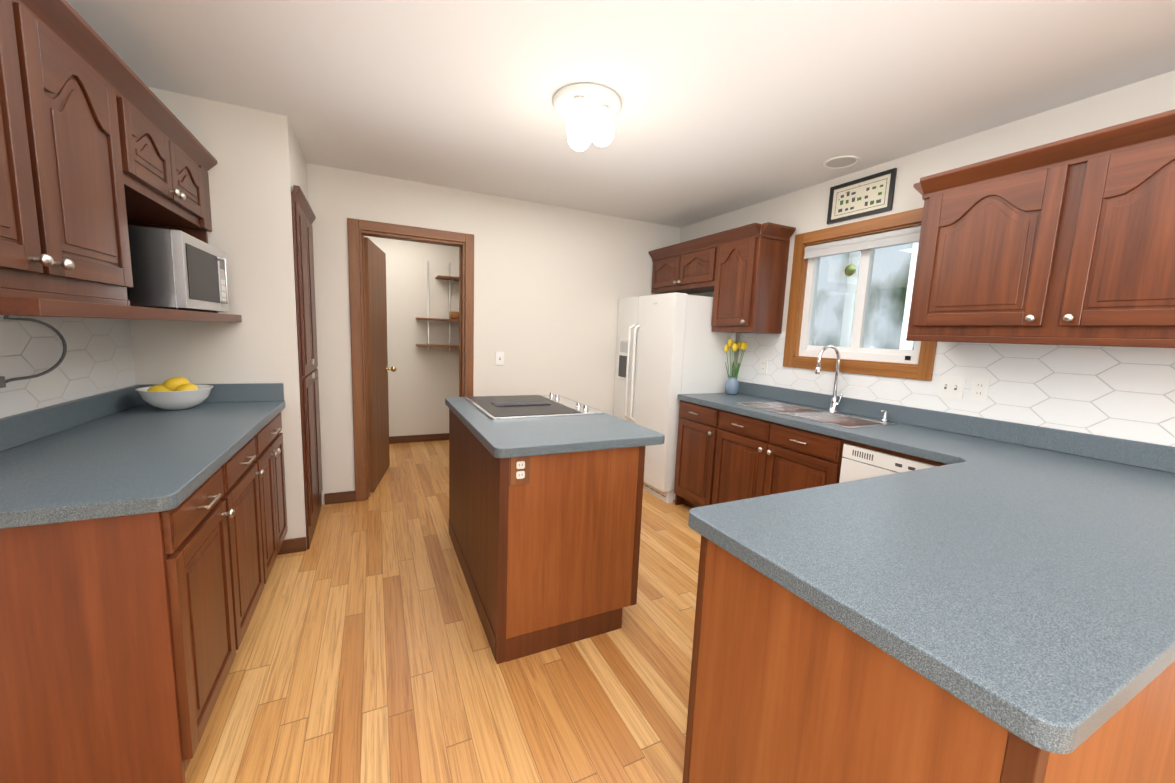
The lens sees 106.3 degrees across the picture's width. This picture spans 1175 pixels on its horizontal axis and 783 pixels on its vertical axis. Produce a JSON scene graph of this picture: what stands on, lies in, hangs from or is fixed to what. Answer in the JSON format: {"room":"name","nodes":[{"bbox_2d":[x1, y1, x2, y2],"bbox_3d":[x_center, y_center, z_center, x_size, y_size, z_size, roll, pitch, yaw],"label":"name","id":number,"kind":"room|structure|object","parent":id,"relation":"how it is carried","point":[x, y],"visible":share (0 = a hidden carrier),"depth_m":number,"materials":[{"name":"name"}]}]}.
{"room":"kitchen","nodes":[
{"label":"kitchen","id":0,"kind":"room"},
{"bbox_2d":[130,87,307,546],"bbox_3d":[-2.122,-0.297,2.679,0.702,2.440,0.750,-1,8,-26],"label":"wall","id":1,"kind":"structure","parent":0,"point":[257,172],"depth_m":2.34,"materials":[{"name":"white paint"}]},
{"bbox_2d":[140,140,211,235],"bbox_3d":[-1.964,-0.926,1.935,0.347,0.290,0.539,-1,8,-26],"label":"upper cabinet","id":2,"kind":"object","parent":1,"relation":"attached to","point":[197,208],"depth_m":2.09,"materials":[{"name":"brown wood"}]},
{"bbox_2d":[278,537,306,554],"bbox_3d":[-2.003,0.921,2.490,0.702,0.085,0.014,-1,8,-26],"label":"baseboard","id":3,"kind":"structure","parent":1,"relation":"attached to","point":[294,545],"depth_m":2.61,"materials":[{"name":"brown wood"}]},
{"bbox_2d":[291,185,322,549],"bbox_3d":[-1.793,-0.134,2.864,0.042,2.095,0.746,-1,8,-26],"label":"pantry","id":4,"kind":"object","parent":1,"relation":"attached to","point":[303,217],"visible":1,"depth_m":2.67,"materials":[{"name":"brown wood"}]},
{"bbox_2d":[364,236,458,436],"bbox_3d":[-2.284,-0.609,5.039,6.255,2.440,0.120,-1,8,-26],"label":"wall","id":5,"kind":"structure","parent":0,"point":[423,383],"depth_m":5.14,"materials":[{"name":"white paint"}]},
{"bbox_2d":[389,433,448,443],"bbox_3d":[-2.425,0.570,5.071,1.880,0.085,0.014,-1,8,-26],"label":"baseboard","id":6,"kind":"structure","parent":5,"relation":"attached to","point":[443,436],"depth_m":5.26,"materials":[{"name":"brown wood"}]},
{"bbox_2d":[416,261,458,351],"bbox_3d":[-1.696,-0.970,5.063,0.508,1.044,0.249,-1,8,-26],"label":"shelves","id":7,"kind":"object","parent":5,"relation":"attached to","point":[450,279],"visible":0.85,"depth_m":5.07,"materials":[{"name":"brown wood"}]},
{"bbox_2d":[450,311,458,318],"bbox_3d":[-1.548,-0.887,5.142,0.110,0.090,0.110,-1,8,-26],"label":"basket","id":8,"kind":"object","parent":7,"relation":"on","point":[454,315],"visible":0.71,"depth_m":5.10,"materials":[{"name":"brown wicker"}]},
{"bbox_2d":[185,440,700,782],"bbox_3d":[-0.391,1.224,1.206,6.255,0.060,9.440,-1,8,-26],"label":"floor","id":9,"kind":"structure","parent":0,"point":[364,654],"depth_m":1.75,"materials":[{"name":"brown wood"}]},
{"bbox_2d":[0,383,287,782],"bbox_3d":[-1.665,0.565,1.721,0.638,1.014,1.577,-1,8,-26],"label":"base cabinet","id":10,"kind":"object","parent":9,"relation":"on","point":[141,541],"visible":1,"depth_m":1.16,"materials":[{"name":"brown wood"}]},
{"bbox_2d":[0,383,284,528],"bbox_3d":[-1.655,0.132,1.662,0.623,0.140,1.577,-1,8,-26],"label":"countertop","id":11,"kind":"structure","parent":10,"relation":"on","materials":[{"name":"blue laminate"}]},
{"bbox_2d":[135,377,213,409],"bbox_3d":[-2.004,0.005,2.148,0.280,0.157,0.280,-1,8,-26],"label":"bowl","id":12,"kind":"object","parent":11,"relation":"on","point":[177,393],"visible":1,"depth_m":2.09,"materials":[{"name":"white ceramic"}]},
{"bbox_2d":[449,412,644,663],"bbox_3d":[-0.331,0.592,2.460,0.666,0.875,1.289,-1,8,-26],"label":"kitchen island","id":13,"kind":"object","parent":9,"relation":"on","point":[545,501],"depth_m":1.90,"materials":[{"name":"brown wood"}]},
{"bbox_2d":[445,396,664,459],"bbox_3d":[-0.281,0.138,2.422,0.784,0.040,1.340,-1,8,-26],"label":"island countertop","id":14,"kind":"structure","parent":13,"relation":"on","point":[507,427],"depth_m":2.08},
{"bbox_2d":[465,392,602,419],"bbox_3d":[-0.350,0.067,2.647,0.630,0.038,0.740,-1,8,-26],"label":"cooktop","id":15,"kind":"object","parent":14,"relation":"in","point":[510,407],"depth_m":2.52,"materials":[{"name":"silver metal"}]},
{"bbox_2d":[613,292,735,502],"bbox_3d":[0.721,0.016,4.014,0.701,1.700,0.893,-1,8,-26],"label":"refrigerator","id":16,"kind":"object","parent":9,"relation":"on","point":[669,347],"visible":0.77,"depth_m":3.63,"materials":[{"name":"white metal"}]},
{"bbox_2d":[839,444,936,482],"bbox_3d":[1.672,0.720,2.195,0.562,0.847,0.558,-1,8,-26],"label":"dishwasher","id":17,"kind":"object","parent":9,"relation":"on","point":[856,461],"depth_m":2.14,"materials":[{"name":"white"}]},
{"bbox_2d":[682,537,1174,782],"bbox_3d":[1.321,0.805,1.324,2.033,0.874,0.633,-1,8,-26],"label":"base cabinet","id":18,"kind":"object","parent":9,"relation":"on","point":[779,693],"depth_m":0.82,"materials":[{"name":"brown wood"}]},
{"bbox_2d":[674,393,1174,768],"bbox_3d":[0.909,0.223,2.130,2.052,0.040,2.624,-1,8,-26],"label":"countertop","id":19,"kind":"structure","parent":18,"relation":"on","point":[1028,587],"depth_m":0.98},
{"bbox_2d":[724,338,747,394],"bbox_3d":[1.193,-0.200,3.559,0.152,0.451,0.177,-1,8,-26],"label":"vase","id":20,"kind":"object","parent":19,"relation":"on","point":[732,385],"visible":1,"depth_m":3.54,"materials":[{"name":"blue ceramic"}]},
{"bbox_2d":[730,401,901,428],"bbox_3d":[1.391,0.219,2.809,0.434,0.176,0.853,-1,8,-26],"label":"sink","id":21,"kind":"object","parent":19,"relation":"in","point":[831,416],"depth_m":2.81,"materials":[{"name":"silver metal"}]},
{"bbox_2d":[810,345,841,408],"bbox_3d":[1.555,-0.082,2.828,0.236,0.435,0.090,-1,8,-26],"label":"faucet","id":22,"kind":"object","parent":19,"relation":"on","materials":[{"name":"silver metal"}]},
{"bbox_2d":[306,163,680,504],"bbox_3d":[-0.887,-0.387,3.754,3.865,2.440,0.120,-1,8,-26],"label":"wall","id":23,"kind":"structure","parent":0,"point":[553,285],"depth_m":3.73,"materials":[{"name":"white paint"}]},
{"bbox_2d":[364,237,395,491],"bbox_3d":[-1.773,-0.219,3.802,0.255,2.005,0.778,-1,8,-26],"label":"door","id":24,"kind":"structure","parent":23,"relation":"in","point":[376,334],"depth_m":3.69,"materials":[{"name":"brown wood"}]},
{"bbox_2d":[347,218,473,500],"bbox_3d":[-1.380,-0.211,3.531,0.895,2.110,0.138,-1,8,-26],"label":"door frame","id":25,"kind":"structure","parent":23,"relation":"attached to","point":[356,234],"depth_m":3.37,"materials":[{"name":"brown wood"}]},
{"bbox_2d":[496,352,503,364],"bbox_3d":[-0.746,-0.282,3.762,0.070,0.114,0.016,-1,8,-26],"label":"light switch","id":26,"kind":"object","parent":23,"relation":"attached to","point":[499,358],"visible":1,"depth_m":3.76,"materials":[{"name":"white plastic"}]},
{"bbox_2d":[66,0,1174,227],"bbox_3d":[-0.293,-1.264,0.884,6.255,0.080,9.440,-1,8,-26],"label":"ceiling","id":27,"kind":"structure","parent":0,"point":[728,106],"depth_m":1.86,"materials":[{"name":"white paint"}]},
{"bbox_2d":[553,83,620,150],"bbox_3d":[-0.005,-1.271,2.088,0.320,0.192,0.320,-1,8,-26],"label":"ceiling light fixture","id":28,"kind":"object","parent":27,"relation":"attached to","point":[588,111],"visible":1,"depth_m":2.03,"materials":[{"name":"white glass"}]},
{"bbox_2d":[822,155,859,168],"bbox_3d":[1.522,-1.376,2.647,0.200,0.008,0.200,-1,8,-26],"label":"recessed light","id":29,"kind":"object","parent":27,"relation":"attached to","point":[839,162],"visible":1,"depth_m":2.64,"materials":[{"name":"white"}]},
{"bbox_2d":[680,70,1174,376],"bbox_3d":[2.481,0.053,1.385,0.120,2.440,7.380,-1,8,-26],"label":"wall","id":30,"kind":"structure","parent":0,"point":[804,210],"depth_m":2.33,"materials":[{"name":"white paint"}]},
{"bbox_2d":[651,242,711,293],"bbox_3d":[0.954,-1.069,3.968,0.320,0.320,0.905,-1,8,-26],"label":"upper cabinet","id":31,"kind":"object","parent":30,"relation":"attached to","point":[689,271],"depth_m":3.86,"materials":[{"name":"brown wood"}]},
{"bbox_2d":[708,230,789,333],"bbox_3d":[1.236,-0.800,3.396,0.320,0.685,0.430,-1,8,-26],"label":"upper cabinet","id":32,"kind":"object","parent":30,"relation":"attached to","point":[740,272],"depth_m":3.24,"materials":[{"name":"brown wood"}]},
{"bbox_2d":[783,207,936,380],"bbox_3d":[1.745,-0.595,2.828,0.123,0.949,0.982,-1,8,-26],"label":"window unit","id":33,"kind":"structure","parent":30,"relation":"in","point":[898,229],"depth_m":2.84,"materials":[{"name":"brown wood"}]},
{"bbox_2d":[827,168,896,223],"bbox_3d":[1.707,-1.214,2.767,0.017,0.235,0.410,-1,8,-26],"label":"picture frame","id":34,"kind":"object","parent":30,"relation":"attached to","point":[865,196],"visible":1,"depth_m":2.75,"materials":[{"name":"black"}]},
{"bbox_2d":[737,332,1174,446],"bbox_3d":[1.956,-0.041,2.322,0.006,0.516,3.130,-1,8,-26],"label":"wall tile","id":35,"kind":"structure","parent":30,"relation":"attached to","point":[1127,393],"depth_m":2.05,"materials":[{"name":"white tile"}]},
{"bbox_2d":[759,359,767,373],"bbox_3d":[1.387,-0.201,3.474,0.008,0.114,0.070,-1,8,-26],"label":"outlet","id":36,"kind":"object","parent":35,"relation":"attached to","point":[763,365],"visible":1,"depth_m":3.47,"materials":[{"name":"white plastic"}]},
{"bbox_2d":[937,376,965,398],"bbox_3d":[1.932,-0.023,2.346,0.016,0.114,0.116,-1,8,-26],"label":"light switch","id":37,"kind":"object","parent":35,"relation":"attached to","point":[950,387],"visible":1,"depth_m":2.34,"materials":[{"name":"white plastic"}]},
{"bbox_2d":[970,378,989,400],"bbox_3d":[1.990,-0.011,2.236,0.008,0.114,0.070,-1,8,-26],"label":"outlet","id":38,"kind":"object","parent":35,"relation":"attached to","point":[979,389],"visible":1,"depth_m":2.23,"materials":[{"name":"white plastic"}]},
{"bbox_2d":[738,381,1174,472],"bbox_3d":[1.826,0.133,2.562,0.020,0.100,2.624,-1,8,-26],"label":"backsplash","id":39,"kind":"structure","parent":30,"relation":"attached to","point":[1148,455],"depth_m":2.14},
{"bbox_2d":[907,129,1174,344],"bbox_3d":[2.010,-0.563,1.804,0.320,0.685,1.069,-1,8,-26],"label":"upper cabinet","id":40,"kind":"object","parent":30,"relation":"attached to","point":[1069,241],"depth_m":1.75,"materials":[{"name":"brown wood"}]},
{"bbox_3d":[-1.108,0.135,-0.347,0.120,2.440,7.380,-1,8,-26],"label":"wall","id":41,"kind":"structure","parent":0,"visible":0},
{"bbox_2d":[0,315,135,417],"bbox_3d":[-1.731,-0.021,1.082,0.006,0.506,2.510,-1,8,-26],"label":"wall tile","id":42,"kind":"structure","parent":41,"relation":"attached to","point":[98,358],"depth_m":1.70,"materials":[{"name":"white tile"}]},
{"bbox_2d":[0,0,147,307],"bbox_3d":[-1.491,-0.583,0.970,0.347,0.685,0.998,-1,8,-26],"label":"upper cabinet","id":43,"kind":"object","parent":41,"relation":"attached to","point":[102,147],"depth_m":1.17,"materials":[{"name":"brown wood"}]},
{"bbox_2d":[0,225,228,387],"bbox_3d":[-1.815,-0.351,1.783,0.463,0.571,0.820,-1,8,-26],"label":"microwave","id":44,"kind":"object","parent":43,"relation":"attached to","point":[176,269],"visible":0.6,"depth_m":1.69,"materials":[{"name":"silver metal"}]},
{"bbox_2d":[128,92,183,215],"bbox_3d":[-1.796,-0.875,1.589,0.347,0.290,0.448,-1,8,-26],"label":"upper cabinet","id":45,"kind":"object","parent":41,"relation":"attached to","point":[155,148],"depth_m":1.71,"materials":[{"name":"brown wood"}]},
{"label":"outside","id":46,"kind":"structure","parent":0,"visible":0},
{"bbox_2d":[812,243,912,348],"bbox_3d":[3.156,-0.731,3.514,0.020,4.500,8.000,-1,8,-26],"label":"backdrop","id":47,"kind":"structure","parent":46,"point":[833,272],"depth_m":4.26,"materials":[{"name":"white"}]},
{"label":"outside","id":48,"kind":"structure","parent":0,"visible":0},
{"bbox_2d":[839,242,918,349],"bbox_3d":[2.561,-0.230,3.356,0.090,3.500,3.100,-1,8,-26],"label":"posts","id":49,"kind":"object","parent":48,"point":[850,299],"depth_m":3.77,"materials":[{"name":"white plastic"}]}
]}

